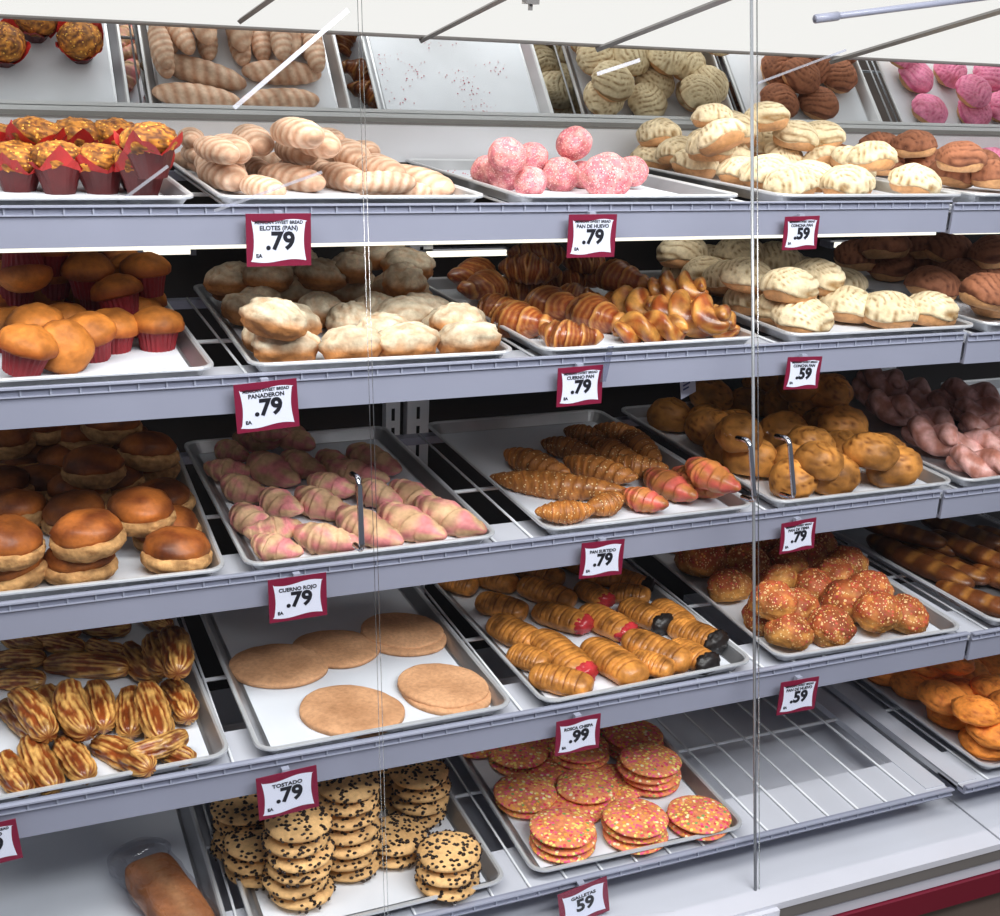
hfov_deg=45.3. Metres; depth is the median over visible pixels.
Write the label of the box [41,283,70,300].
paper cup
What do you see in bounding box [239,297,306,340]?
roll
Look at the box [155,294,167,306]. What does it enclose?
muffin
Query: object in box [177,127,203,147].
loaf
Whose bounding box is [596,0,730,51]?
canopy bar
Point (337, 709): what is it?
cookie
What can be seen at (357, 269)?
roll
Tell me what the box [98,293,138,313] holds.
paper cup
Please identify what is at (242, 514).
pink twist
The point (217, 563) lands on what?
sheet pan
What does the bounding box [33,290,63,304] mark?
muffin
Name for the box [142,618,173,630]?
layered puff
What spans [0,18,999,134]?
mirror
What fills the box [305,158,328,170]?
loaf
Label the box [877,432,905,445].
roll
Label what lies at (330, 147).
loaf
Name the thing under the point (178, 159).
loaf
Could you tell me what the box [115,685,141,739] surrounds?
layered puff
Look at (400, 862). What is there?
cookie
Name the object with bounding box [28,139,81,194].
muffin
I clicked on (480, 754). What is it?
cookie
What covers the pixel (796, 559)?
bun
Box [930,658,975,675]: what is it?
cookie
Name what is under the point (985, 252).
bun
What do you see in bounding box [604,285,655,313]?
roll
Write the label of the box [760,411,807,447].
roll
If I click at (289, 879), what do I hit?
cookie
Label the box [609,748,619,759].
cookie
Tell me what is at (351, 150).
loaf
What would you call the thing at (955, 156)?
bun
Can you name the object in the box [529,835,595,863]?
cookie
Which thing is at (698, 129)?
bun
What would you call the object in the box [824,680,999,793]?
display shelf
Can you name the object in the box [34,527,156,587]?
paper liner
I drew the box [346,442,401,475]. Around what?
pink twist
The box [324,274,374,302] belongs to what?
roll
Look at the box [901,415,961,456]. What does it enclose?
iced twist
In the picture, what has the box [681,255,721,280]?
bun
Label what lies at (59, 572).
bun
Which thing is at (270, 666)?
cookie
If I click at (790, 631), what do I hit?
bun
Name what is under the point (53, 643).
layered puff
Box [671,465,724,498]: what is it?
pink glazed horn
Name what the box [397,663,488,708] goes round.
cookie
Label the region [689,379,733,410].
roll
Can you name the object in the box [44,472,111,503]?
bun
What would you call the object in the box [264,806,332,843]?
cookie
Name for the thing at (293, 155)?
loaf
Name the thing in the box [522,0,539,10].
lid catch
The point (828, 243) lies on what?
lamp
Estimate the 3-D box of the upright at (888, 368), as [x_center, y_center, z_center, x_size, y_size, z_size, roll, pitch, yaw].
[1.096,-0.191,3.439,0.055,1.250,0.032,-5,20,-22]
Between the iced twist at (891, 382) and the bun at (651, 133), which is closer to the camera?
the bun at (651, 133)
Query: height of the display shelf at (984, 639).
0.064 m
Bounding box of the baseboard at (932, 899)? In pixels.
[832,869,999,915]
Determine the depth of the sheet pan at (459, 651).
2.15 m
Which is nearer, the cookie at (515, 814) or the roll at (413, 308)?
the roll at (413, 308)
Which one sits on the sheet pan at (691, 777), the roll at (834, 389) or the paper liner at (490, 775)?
the paper liner at (490, 775)
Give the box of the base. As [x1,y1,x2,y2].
[193,615,999,915]
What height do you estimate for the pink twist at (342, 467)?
0.055 m
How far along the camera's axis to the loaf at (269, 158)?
2.44 m
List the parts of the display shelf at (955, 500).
shelf plate, price rail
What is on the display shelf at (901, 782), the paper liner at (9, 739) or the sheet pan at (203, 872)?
the sheet pan at (203, 872)
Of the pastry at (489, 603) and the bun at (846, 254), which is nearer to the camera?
the pastry at (489, 603)
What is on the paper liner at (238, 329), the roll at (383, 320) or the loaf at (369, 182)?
the roll at (383, 320)
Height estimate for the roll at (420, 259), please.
0.065 m
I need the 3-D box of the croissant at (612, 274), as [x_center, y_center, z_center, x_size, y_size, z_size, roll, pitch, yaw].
[0.248,-0.388,2.537,0.091,0.069,0.168,-5,20,-21]
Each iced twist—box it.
[852,377,888,405]
[856,368,907,395]
[865,389,920,425]
[899,401,957,430]
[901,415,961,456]
[904,377,931,394]
[906,388,952,414]
[930,389,959,421]
[937,377,999,400]
[946,444,999,477]
[953,396,999,418]
[958,412,999,432]
[958,430,999,451]
[971,425,999,437]
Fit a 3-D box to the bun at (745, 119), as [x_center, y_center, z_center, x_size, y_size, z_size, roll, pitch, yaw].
[0.520,-0.733,2.664,0.111,0.068,0.110,15,22,33]
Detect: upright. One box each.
[382,402,399,434]
[403,164,432,593]
[848,367,895,556]
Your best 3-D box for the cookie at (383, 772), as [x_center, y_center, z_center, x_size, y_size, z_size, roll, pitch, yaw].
[-0.235,0.589,2.371,0.120,0.032,0.117,10,20,21]
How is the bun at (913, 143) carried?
on the bun at (901, 161)
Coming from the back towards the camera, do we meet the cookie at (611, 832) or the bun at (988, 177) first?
the bun at (988, 177)
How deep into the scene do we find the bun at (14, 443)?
2.31 m
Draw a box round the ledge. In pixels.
[0,114,999,136]
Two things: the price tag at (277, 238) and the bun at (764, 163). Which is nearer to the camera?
the price tag at (277, 238)
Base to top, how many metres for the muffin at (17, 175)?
0.092 m
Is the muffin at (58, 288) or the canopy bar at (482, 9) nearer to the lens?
the muffin at (58, 288)
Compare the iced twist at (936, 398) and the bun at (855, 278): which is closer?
the bun at (855, 278)
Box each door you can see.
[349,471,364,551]
[735,0,756,890]
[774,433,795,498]
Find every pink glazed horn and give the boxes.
[621,486,668,512]
[643,467,697,502]
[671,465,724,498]
[685,457,740,493]
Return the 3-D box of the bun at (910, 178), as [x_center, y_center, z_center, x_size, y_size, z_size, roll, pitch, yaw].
[0.867,-0.580,2.503,0.109,0.072,0.111,8,19,15]
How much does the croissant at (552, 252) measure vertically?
0.068 m
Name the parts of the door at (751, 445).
handle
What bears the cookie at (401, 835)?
on the cookie at (400, 862)
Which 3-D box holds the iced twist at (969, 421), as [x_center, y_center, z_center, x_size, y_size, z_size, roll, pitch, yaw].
[1.190,-0.072,2.918,0.090,0.080,0.145,-14,25,-40]
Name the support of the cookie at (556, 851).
on the cookie at (544, 855)
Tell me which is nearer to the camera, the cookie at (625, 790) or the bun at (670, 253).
the cookie at (625, 790)
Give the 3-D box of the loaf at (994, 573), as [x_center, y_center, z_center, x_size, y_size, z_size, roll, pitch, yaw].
[1.164,0.289,2.691,0.056,0.042,0.240,-13,24,-38]
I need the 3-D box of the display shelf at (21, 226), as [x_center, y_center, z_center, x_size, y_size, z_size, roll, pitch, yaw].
[-0.191,-0.511,2.360,2.100,0.070,0.722,-5,20,-22]
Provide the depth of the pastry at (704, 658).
2.28 m
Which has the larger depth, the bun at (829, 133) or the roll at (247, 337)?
the bun at (829, 133)
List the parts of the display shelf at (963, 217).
price rail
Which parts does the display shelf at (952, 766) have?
shelf plate, panel, price rail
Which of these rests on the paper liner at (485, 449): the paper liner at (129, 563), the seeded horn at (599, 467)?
the seeded horn at (599, 467)
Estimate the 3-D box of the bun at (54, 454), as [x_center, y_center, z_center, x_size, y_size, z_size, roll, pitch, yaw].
[-0.866,0.005,2.385,0.120,0.076,0.118,11,20,23]
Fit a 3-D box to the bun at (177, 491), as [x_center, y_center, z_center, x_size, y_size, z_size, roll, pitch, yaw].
[-0.625,0.078,2.214,0.118,0.079,0.118,5,19,9]
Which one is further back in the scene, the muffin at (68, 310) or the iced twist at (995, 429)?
the iced twist at (995, 429)
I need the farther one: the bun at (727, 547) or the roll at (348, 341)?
the bun at (727, 547)
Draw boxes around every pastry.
[438,578,478,595]
[474,591,528,619]
[477,573,518,593]
[486,613,537,646]
[506,643,551,671]
[514,567,565,584]
[516,576,577,606]
[528,662,593,698]
[529,628,598,680]
[531,601,593,634]
[561,564,579,574]
[573,580,615,606]
[579,603,638,641]
[580,637,649,687]
[581,574,621,587]
[609,582,650,602]
[617,597,673,635]
[620,568,654,591]
[620,628,692,673]
[632,649,675,677]
[651,598,695,619]
[667,617,728,653]
[672,637,720,675]
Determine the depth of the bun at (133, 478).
2.28 m
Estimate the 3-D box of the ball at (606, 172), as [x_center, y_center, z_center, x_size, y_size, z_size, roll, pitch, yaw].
[0.205,-0.541,2.298,0.099,0.090,0.099,3,19,2]
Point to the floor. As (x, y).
(989, 905)
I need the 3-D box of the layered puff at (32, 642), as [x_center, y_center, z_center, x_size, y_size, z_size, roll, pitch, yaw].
[-0.902,0.346,2.255,0.099,0.035,0.044,10,20,22]
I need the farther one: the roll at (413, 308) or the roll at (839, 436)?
the roll at (839, 436)
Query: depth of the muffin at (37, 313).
1.92 m
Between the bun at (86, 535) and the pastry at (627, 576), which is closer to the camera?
the bun at (86, 535)
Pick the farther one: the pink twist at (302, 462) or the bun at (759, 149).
the bun at (759, 149)
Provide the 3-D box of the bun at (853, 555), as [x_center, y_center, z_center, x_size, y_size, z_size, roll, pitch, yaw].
[0.793,0.238,2.740,0.099,0.078,0.098,-11,23,-35]
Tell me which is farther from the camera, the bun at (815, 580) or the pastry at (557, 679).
the bun at (815, 580)
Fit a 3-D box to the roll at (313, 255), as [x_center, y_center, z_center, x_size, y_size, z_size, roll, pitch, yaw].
[-0.412,-0.393,2.420,0.095,0.068,0.106,-1,19,-12]
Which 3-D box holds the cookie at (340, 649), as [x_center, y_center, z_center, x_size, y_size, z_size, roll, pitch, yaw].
[-0.318,0.366,2.313,0.170,0.014,0.148,6,19,11]
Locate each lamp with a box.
[137,249,195,254]
[419,246,508,256]
[819,238,861,248]
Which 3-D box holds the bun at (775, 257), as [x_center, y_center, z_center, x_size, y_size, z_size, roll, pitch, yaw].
[0.647,-0.470,2.799,0.122,0.070,0.118,-13,24,-38]
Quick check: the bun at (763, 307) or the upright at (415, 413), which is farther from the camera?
the upright at (415, 413)
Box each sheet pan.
[0,175,192,204]
[0,301,213,387]
[0,448,223,601]
[0,617,227,803]
[173,162,482,203]
[176,806,225,915]
[184,426,494,570]
[194,284,511,371]
[200,586,509,753]
[211,721,502,915]
[405,158,737,202]
[427,275,756,355]
[428,409,750,534]
[434,560,749,704]
[458,675,741,872]
[621,401,950,507]
[640,270,972,341]
[648,167,960,200]
[652,554,958,660]
[830,514,999,625]
[849,395,999,486]
[859,271,999,331]
[860,678,999,769]
[875,177,999,201]
[941,377,999,387]
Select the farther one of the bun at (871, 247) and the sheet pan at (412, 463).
the bun at (871, 247)
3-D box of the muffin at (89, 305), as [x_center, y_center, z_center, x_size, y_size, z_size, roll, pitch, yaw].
[-0.720,-0.303,2.155,0.089,0.081,0.090,6,19,11]
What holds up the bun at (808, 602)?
on the paper liner at (734, 609)
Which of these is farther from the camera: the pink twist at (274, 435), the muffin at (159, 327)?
the pink twist at (274, 435)
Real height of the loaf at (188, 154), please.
0.037 m
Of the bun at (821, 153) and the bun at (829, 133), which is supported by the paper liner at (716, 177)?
the bun at (821, 153)
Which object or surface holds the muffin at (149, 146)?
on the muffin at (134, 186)
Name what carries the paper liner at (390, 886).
on the sheet pan at (491, 871)
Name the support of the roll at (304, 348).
on the paper liner at (238, 329)
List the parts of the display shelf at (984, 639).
shelf plate, panel, price rail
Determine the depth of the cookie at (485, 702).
2.11 m
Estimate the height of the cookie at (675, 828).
0.018 m
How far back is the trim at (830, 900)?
2.40 m
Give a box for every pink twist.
[203,458,249,481]
[214,439,248,462]
[220,473,264,503]
[229,502,269,534]
[232,432,279,451]
[242,516,300,539]
[246,450,300,487]
[249,428,288,442]
[250,532,303,560]
[258,486,303,517]
[279,426,315,451]
[280,449,326,479]
[292,522,358,554]
[294,485,346,521]
[307,472,355,498]
[315,448,347,463]
[323,458,389,483]
[335,504,403,547]
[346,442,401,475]
[355,478,402,507]
[376,501,447,542]
[389,478,434,505]
[413,494,486,537]
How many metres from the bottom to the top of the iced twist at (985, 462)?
0.076 m
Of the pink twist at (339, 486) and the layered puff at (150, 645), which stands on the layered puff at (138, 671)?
the layered puff at (150, 645)
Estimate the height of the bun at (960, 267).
0.078 m
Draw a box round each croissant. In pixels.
[447,257,495,285]
[457,269,506,299]
[477,293,514,317]
[491,300,552,338]
[498,252,560,284]
[503,275,551,300]
[506,242,565,266]
[524,285,574,321]
[539,319,603,346]
[551,269,586,287]
[560,282,600,296]
[561,257,604,274]
[565,292,623,333]
[583,273,598,287]
[595,258,648,290]
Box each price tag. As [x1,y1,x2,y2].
[0,818,22,862]
[233,377,299,433]
[245,210,310,266]
[256,765,318,820]
[268,571,326,622]
[555,712,600,756]
[556,362,602,406]
[557,876,609,915]
[566,211,616,257]
[579,537,624,578]
[776,675,818,715]
[779,516,815,553]
[782,213,819,249]
[783,353,822,389]
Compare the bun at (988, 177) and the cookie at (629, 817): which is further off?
the bun at (988, 177)
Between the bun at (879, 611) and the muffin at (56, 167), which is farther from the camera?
the bun at (879, 611)
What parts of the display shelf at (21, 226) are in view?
rail, light strip, panel, price rail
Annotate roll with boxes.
[203,261,246,295]
[208,291,224,300]
[221,292,266,326]
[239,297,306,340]
[240,286,282,298]
[241,265,293,291]
[241,327,254,352]
[251,331,320,361]
[279,275,317,302]
[291,250,317,274]
[293,257,346,291]
[293,302,321,334]
[297,291,340,327]
[318,324,382,359]
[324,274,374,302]
[325,301,371,329]
[332,250,371,283]
[344,245,405,269]
[354,291,392,309]
[356,312,408,330]
[370,273,432,295]
[370,295,435,321]
[378,321,440,356]
[380,247,435,279]
[382,262,426,296]
[406,292,448,308]
[421,309,436,325]
[429,302,486,331]
[437,319,501,353]
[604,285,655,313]
[612,310,688,342]
[647,270,708,299]
[647,397,690,431]
[651,289,731,337]
[683,407,727,445]
[688,403,721,414]
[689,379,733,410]
[703,430,722,465]
[710,304,739,337]
[715,413,763,452]
[722,439,776,477]
[725,409,750,414]
[728,385,765,416]
[742,375,778,391]
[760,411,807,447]
[763,386,788,416]
[769,457,818,499]
[774,443,799,463]
[776,375,820,402]
[784,425,835,446]
[788,401,814,416]
[793,440,843,480]
[803,407,827,426]
[809,373,853,407]
[814,453,860,494]
[817,404,868,433]
[828,430,853,453]
[842,432,899,470]
[866,445,922,487]
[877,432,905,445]
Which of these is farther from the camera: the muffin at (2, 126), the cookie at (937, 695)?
the cookie at (937, 695)
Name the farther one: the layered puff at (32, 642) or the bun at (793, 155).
the bun at (793, 155)
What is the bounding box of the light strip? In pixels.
[955,233,999,234]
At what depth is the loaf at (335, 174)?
2.20 m
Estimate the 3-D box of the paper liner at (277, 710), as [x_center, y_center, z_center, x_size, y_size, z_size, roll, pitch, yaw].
[-0.318,0.368,2.328,0.397,0.001,0.621,-6,20,-23]
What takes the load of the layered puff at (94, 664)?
on the paper liner at (9, 739)
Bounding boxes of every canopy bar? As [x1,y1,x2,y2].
[237,0,273,23]
[419,0,505,42]
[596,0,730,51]
[829,8,999,63]
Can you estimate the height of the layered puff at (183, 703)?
0.052 m
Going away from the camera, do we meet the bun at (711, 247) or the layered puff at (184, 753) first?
the layered puff at (184, 753)
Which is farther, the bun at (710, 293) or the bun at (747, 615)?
the bun at (710, 293)
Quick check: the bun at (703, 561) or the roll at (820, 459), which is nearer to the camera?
the roll at (820, 459)
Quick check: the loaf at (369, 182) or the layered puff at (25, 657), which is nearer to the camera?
the loaf at (369, 182)
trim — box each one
[0,14,999,66]
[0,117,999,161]
[779,850,999,915]
[794,859,999,915]
[821,582,999,839]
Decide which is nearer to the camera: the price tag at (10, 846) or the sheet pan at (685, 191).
the price tag at (10, 846)
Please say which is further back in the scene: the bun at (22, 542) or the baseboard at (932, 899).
the baseboard at (932, 899)
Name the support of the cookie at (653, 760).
on the cookie at (628, 774)
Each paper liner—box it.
[0,179,160,195]
[0,338,188,377]
[0,622,208,794]
[0,809,196,915]
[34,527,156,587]
[184,168,359,194]
[199,439,457,561]
[209,297,439,361]
[212,588,490,745]
[254,810,485,915]
[439,287,712,346]
[441,422,727,525]
[444,170,675,193]
[448,567,729,697]
[470,756,694,867]
[639,417,926,498]
[656,543,938,652]
[672,171,893,193]
[711,295,931,331]
[864,275,999,322]
[866,678,999,763]
[876,176,999,192]
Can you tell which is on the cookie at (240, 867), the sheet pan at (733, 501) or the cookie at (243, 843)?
the cookie at (243, 843)
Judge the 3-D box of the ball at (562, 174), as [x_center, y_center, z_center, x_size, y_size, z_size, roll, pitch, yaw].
[0.119,-0.563,2.374,0.078,0.068,0.077,-10,22,-32]
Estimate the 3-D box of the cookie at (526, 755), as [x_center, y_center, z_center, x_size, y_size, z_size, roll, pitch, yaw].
[0.039,0.623,2.542,0.128,0.018,0.127,12,21,26]
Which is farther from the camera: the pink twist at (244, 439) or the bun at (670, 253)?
the bun at (670, 253)
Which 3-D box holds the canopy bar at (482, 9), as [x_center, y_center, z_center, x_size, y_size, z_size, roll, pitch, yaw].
[-0.079,-0.876,2.397,0.011,0.091,0.458,-6,20,-23]
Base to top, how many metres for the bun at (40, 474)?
0.077 m
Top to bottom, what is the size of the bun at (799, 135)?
0.069 m
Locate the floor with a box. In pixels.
[919,892,999,915]
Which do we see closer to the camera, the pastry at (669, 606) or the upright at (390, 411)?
the pastry at (669, 606)
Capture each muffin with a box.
[0,123,7,141]
[0,140,38,192]
[0,252,52,292]
[0,260,34,306]
[0,295,8,306]
[0,306,17,352]
[0,323,58,376]
[5,116,66,144]
[5,302,63,326]
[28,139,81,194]
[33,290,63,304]
[40,252,72,276]
[41,256,70,300]
[43,319,94,373]
[49,302,86,318]
[56,116,100,146]
[60,252,115,300]
[64,287,73,302]
[67,311,116,362]
[68,251,97,255]
[73,296,79,304]
[75,143,121,194]
[80,300,100,310]
[90,273,143,313]
[95,117,133,145]
[95,307,138,354]
[98,250,137,258]
[109,253,131,272]
[111,147,174,195]
[114,121,182,178]
[118,146,125,190]
[119,252,170,297]
[133,306,184,352]
[134,296,161,337]
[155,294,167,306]
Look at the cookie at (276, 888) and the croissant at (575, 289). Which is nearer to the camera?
the cookie at (276, 888)
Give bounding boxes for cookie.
[209,794,262,827]
[209,839,221,861]
[211,817,264,835]
[212,827,225,851]
[221,851,266,879]
[222,823,267,864]
[224,867,264,890]
[229,644,327,688]
[260,869,329,900]
[261,829,330,861]
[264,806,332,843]
[264,856,333,888]
[266,839,335,876]
[268,875,335,913]
[293,630,378,668]
[299,685,404,738]
[318,770,382,806]
[318,790,378,816]
[329,817,381,847]
[329,856,381,882]
[331,802,380,831]
[331,848,378,873]
[333,830,381,860]
[360,632,446,656]
[361,612,443,648]
[376,768,390,776]
[376,853,416,869]
[377,813,428,858]
[378,798,391,811]
[379,784,392,801]
[381,773,391,784]
[386,804,447,829]
[389,759,449,791]
[389,790,449,818]
[390,778,451,803]
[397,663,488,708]
[402,691,490,715]
[414,873,480,903]
[415,829,482,875]
[415,859,481,889]
[463,750,488,757]
[488,741,547,768]
[488,756,527,774]
[493,773,556,812]
[495,799,549,818]
[528,754,571,785]
[529,808,595,847]
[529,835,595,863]
[530,831,596,855]
[533,738,550,752]
[549,736,608,763]
[550,749,609,768]
[550,788,604,822]
[554,786,614,805]
[556,768,618,803]
[598,764,640,799]
[600,729,604,736]
[601,817,666,843]
[602,798,668,838]
[602,828,668,854]
[605,720,662,748]
[605,737,663,754]
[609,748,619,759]
[616,756,677,784]
[620,742,681,777]
[620,770,681,790]
[635,782,679,796]
[666,811,729,840]
[667,795,731,833]
[867,672,894,686]
[889,670,934,699]
[908,666,947,677]
[917,679,967,715]
[926,706,965,729]
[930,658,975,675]
[934,674,962,680]
[948,678,975,694]
[951,695,999,726]
[958,727,999,760]
[963,659,988,678]
[965,723,999,749]
[969,674,999,697]
[977,654,999,675]
[988,689,999,707]
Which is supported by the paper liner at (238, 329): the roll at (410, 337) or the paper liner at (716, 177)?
the roll at (410, 337)
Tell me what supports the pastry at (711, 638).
on the paper liner at (467, 602)
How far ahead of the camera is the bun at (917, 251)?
2.99 m
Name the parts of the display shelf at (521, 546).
rail, panel, price rail, shelf plate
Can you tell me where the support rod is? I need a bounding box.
[812,0,984,23]
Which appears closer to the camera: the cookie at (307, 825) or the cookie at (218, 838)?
the cookie at (307, 825)
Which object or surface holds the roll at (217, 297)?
on the paper liner at (238, 329)
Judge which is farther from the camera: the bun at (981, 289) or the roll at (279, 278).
the bun at (981, 289)
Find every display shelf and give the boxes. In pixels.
[0,170,952,252]
[0,297,966,429]
[0,416,942,639]
[0,558,970,837]
[202,593,954,915]
[739,489,999,659]
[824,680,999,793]
[936,481,999,518]
[943,201,999,233]
[959,328,999,363]
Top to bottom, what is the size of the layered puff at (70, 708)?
0.046 m
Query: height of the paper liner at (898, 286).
0.001 m
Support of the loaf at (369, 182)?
on the loaf at (420, 189)
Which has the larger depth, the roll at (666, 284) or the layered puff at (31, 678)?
the roll at (666, 284)
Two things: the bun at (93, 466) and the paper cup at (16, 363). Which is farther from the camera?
the bun at (93, 466)
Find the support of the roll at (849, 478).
on the paper liner at (762, 483)
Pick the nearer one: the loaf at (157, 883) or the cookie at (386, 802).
the loaf at (157, 883)
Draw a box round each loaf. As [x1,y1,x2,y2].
[125,852,214,915]
[174,152,190,169]
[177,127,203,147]
[181,146,196,162]
[187,154,278,172]
[193,135,239,164]
[193,155,245,169]
[196,160,247,191]
[215,133,252,164]
[232,124,274,156]
[239,174,286,194]
[244,157,268,174]
[257,162,325,192]
[270,117,324,148]
[270,152,280,160]
[274,142,317,164]
[296,127,340,158]
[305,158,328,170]
[316,162,363,192]
[323,127,344,139]
[332,138,370,164]
[344,171,416,193]
[354,155,406,173]
[358,140,380,152]
[359,182,432,194]
[371,153,389,157]
[402,164,454,194]
[862,522,947,548]
[866,534,974,588]
[897,540,956,556]
[901,542,989,585]
[920,517,999,549]
[932,529,999,568]
[935,580,999,617]
[952,556,975,565]
[972,564,999,588]
[974,525,999,535]
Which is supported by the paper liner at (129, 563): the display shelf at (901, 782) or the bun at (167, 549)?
the bun at (167, 549)
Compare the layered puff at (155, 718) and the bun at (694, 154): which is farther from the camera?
the bun at (694, 154)
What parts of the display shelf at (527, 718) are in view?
shelf plate, price rail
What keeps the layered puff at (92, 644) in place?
on the paper liner at (9, 739)
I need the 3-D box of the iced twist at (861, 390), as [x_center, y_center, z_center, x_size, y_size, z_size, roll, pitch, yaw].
[0.989,-0.171,3.168,0.093,0.082,0.156,-4,20,-18]
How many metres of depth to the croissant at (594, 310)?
2.31 m
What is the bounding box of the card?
[680,381,695,398]
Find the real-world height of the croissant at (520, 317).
0.071 m
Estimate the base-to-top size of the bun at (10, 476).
0.078 m
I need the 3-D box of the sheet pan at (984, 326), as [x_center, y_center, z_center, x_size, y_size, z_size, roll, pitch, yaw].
[1.084,-0.390,2.845,0.457,0.026,0.689,-5,20,-22]
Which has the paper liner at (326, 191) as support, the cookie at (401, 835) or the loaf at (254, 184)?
the loaf at (254, 184)
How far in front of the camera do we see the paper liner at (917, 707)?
2.82 m
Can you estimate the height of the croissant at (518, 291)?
0.068 m
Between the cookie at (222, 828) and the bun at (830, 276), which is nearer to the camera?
the cookie at (222, 828)
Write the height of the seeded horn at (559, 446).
0.047 m
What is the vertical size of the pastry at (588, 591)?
0.040 m
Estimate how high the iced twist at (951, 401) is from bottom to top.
0.084 m
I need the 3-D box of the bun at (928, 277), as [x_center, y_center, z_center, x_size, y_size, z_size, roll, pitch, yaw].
[1.008,-0.407,2.780,0.123,0.077,0.126,-3,19,-17]
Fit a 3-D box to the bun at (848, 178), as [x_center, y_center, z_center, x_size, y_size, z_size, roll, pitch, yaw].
[0.698,-0.556,2.408,0.111,0.068,0.106,7,19,12]
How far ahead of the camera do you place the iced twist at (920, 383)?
3.17 m
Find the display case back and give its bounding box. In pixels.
[141,162,999,690]
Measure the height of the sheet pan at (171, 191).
0.026 m
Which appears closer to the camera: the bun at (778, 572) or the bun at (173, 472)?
the bun at (173, 472)
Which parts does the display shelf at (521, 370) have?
rail, price rail, shelf plate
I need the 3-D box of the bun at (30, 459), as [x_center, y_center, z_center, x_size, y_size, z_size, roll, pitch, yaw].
[-0.949,-0.008,2.397,0.118,0.077,0.118,-13,24,-38]
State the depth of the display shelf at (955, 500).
2.57 m
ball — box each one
[470,155,488,183]
[484,161,525,189]
[487,137,526,173]
[514,166,546,194]
[523,142,547,169]
[542,157,578,191]
[556,126,591,160]
[575,161,586,188]
[581,152,632,193]
[623,156,648,186]
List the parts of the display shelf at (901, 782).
shelf plate, panel, price rail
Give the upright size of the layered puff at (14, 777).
0.039 m
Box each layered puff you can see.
[0,648,46,668]
[0,668,46,689]
[0,697,27,737]
[0,749,34,797]
[1,636,44,650]
[7,686,58,743]
[16,734,65,794]
[36,630,81,637]
[36,683,81,741]
[38,633,84,652]
[43,651,129,678]
[51,678,98,740]
[52,734,97,785]
[82,623,131,638]
[83,679,115,734]
[85,637,123,653]
[89,734,156,777]
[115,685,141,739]
[119,640,162,683]
[127,728,188,759]
[133,681,174,737]
[141,631,165,677]
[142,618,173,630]
[144,736,196,767]
[157,625,194,680]
[159,678,199,724]
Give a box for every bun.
[0,428,36,459]
[0,445,44,467]
[0,465,34,490]
[0,488,46,527]
[0,514,45,571]
[0,557,47,591]
[22,464,60,495]
[31,425,65,445]
[37,444,70,466]
[41,489,106,534]
[43,547,117,584]
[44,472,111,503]
[49,508,126,562]
[57,424,113,449]
[61,444,126,489]
[80,420,142,444]
[106,486,176,537]
[110,465,146,494]
[111,426,147,449]
[117,431,179,471]
[132,505,201,550]
[138,477,195,509]
[140,526,212,573]
[143,462,180,481]
[630,145,671,169]
[636,117,681,146]
[655,135,688,165]
[656,239,708,267]
[661,267,681,278]
[670,148,718,178]
[674,551,709,577]
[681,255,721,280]
[682,545,726,575]
[685,130,736,161]
[688,128,701,136]
[690,103,732,127]
[695,117,746,156]
[702,259,728,293]
[706,244,715,256]
[707,567,751,601]
[708,290,724,296]
[713,238,765,261]
[716,156,749,185]
[718,257,770,294]
[719,143,749,163]
[722,289,759,315]
[724,543,740,552]
[725,543,770,580]
[733,113,758,143]
[739,153,791,189]
[741,604,767,635]
[744,101,789,131]
[744,538,779,553]
[745,132,764,146]
[747,580,798,620]
[748,131,772,155]
[754,293,778,326]
[756,564,797,587]
[759,267,818,303]
[763,163,819,193]
[763,241,801,269]
[763,613,813,650]
[764,141,802,162]
[767,546,808,572]
[771,298,833,332]
[772,120,818,151]
[790,587,819,620]
[793,258,845,295]
[794,160,831,192]
[794,568,831,598]
[800,541,827,567]
[801,145,835,166]
[807,120,845,146]
[807,604,856,647]
[814,532,837,552]
[814,557,854,580]
[818,164,875,193]
[818,579,869,622]
[819,285,867,323]
[827,545,868,572]
[830,145,875,176]
[834,239,878,270]
[841,267,868,289]
[846,141,897,171]
[849,570,894,594]
[853,590,902,632]
[858,131,895,144]
[858,236,912,258]
[862,290,918,328]
[867,253,915,281]
[876,156,904,175]
[888,163,941,193]
[890,129,937,157]
[893,593,929,634]
[903,265,960,299]
[904,151,936,166]
[907,235,934,258]
[910,291,959,325]
[915,259,931,268]
[924,232,971,262]
[928,161,972,188]
[934,141,987,172]
[937,258,982,281]
[958,272,999,311]
[967,235,999,268]
[967,268,999,276]
[969,305,999,317]
[970,159,999,188]
[982,147,999,156]
[983,149,999,159]
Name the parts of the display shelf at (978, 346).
shelf plate, price rail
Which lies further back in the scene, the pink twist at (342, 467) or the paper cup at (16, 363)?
the pink twist at (342, 467)
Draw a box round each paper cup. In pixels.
[0,287,34,306]
[1,252,44,268]
[2,350,47,376]
[41,256,67,276]
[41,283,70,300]
[68,280,96,300]
[90,341,111,362]
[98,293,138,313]
[111,337,133,354]
[137,275,165,297]
[137,333,177,352]
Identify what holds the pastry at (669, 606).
on the paper liner at (467, 602)
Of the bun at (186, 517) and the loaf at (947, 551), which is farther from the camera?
the loaf at (947, 551)
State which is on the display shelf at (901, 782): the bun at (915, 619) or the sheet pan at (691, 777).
the sheet pan at (691, 777)
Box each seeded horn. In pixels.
[489,470,625,500]
[503,447,570,472]
[534,499,594,524]
[540,436,595,457]
[562,454,637,484]
[563,424,603,442]
[587,436,636,457]
[587,491,623,515]
[594,421,643,440]
[606,453,668,478]
[620,429,661,460]
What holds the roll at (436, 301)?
on the paper liner at (238, 329)
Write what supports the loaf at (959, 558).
on the sheet pan at (856, 537)
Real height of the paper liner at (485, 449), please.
0.001 m

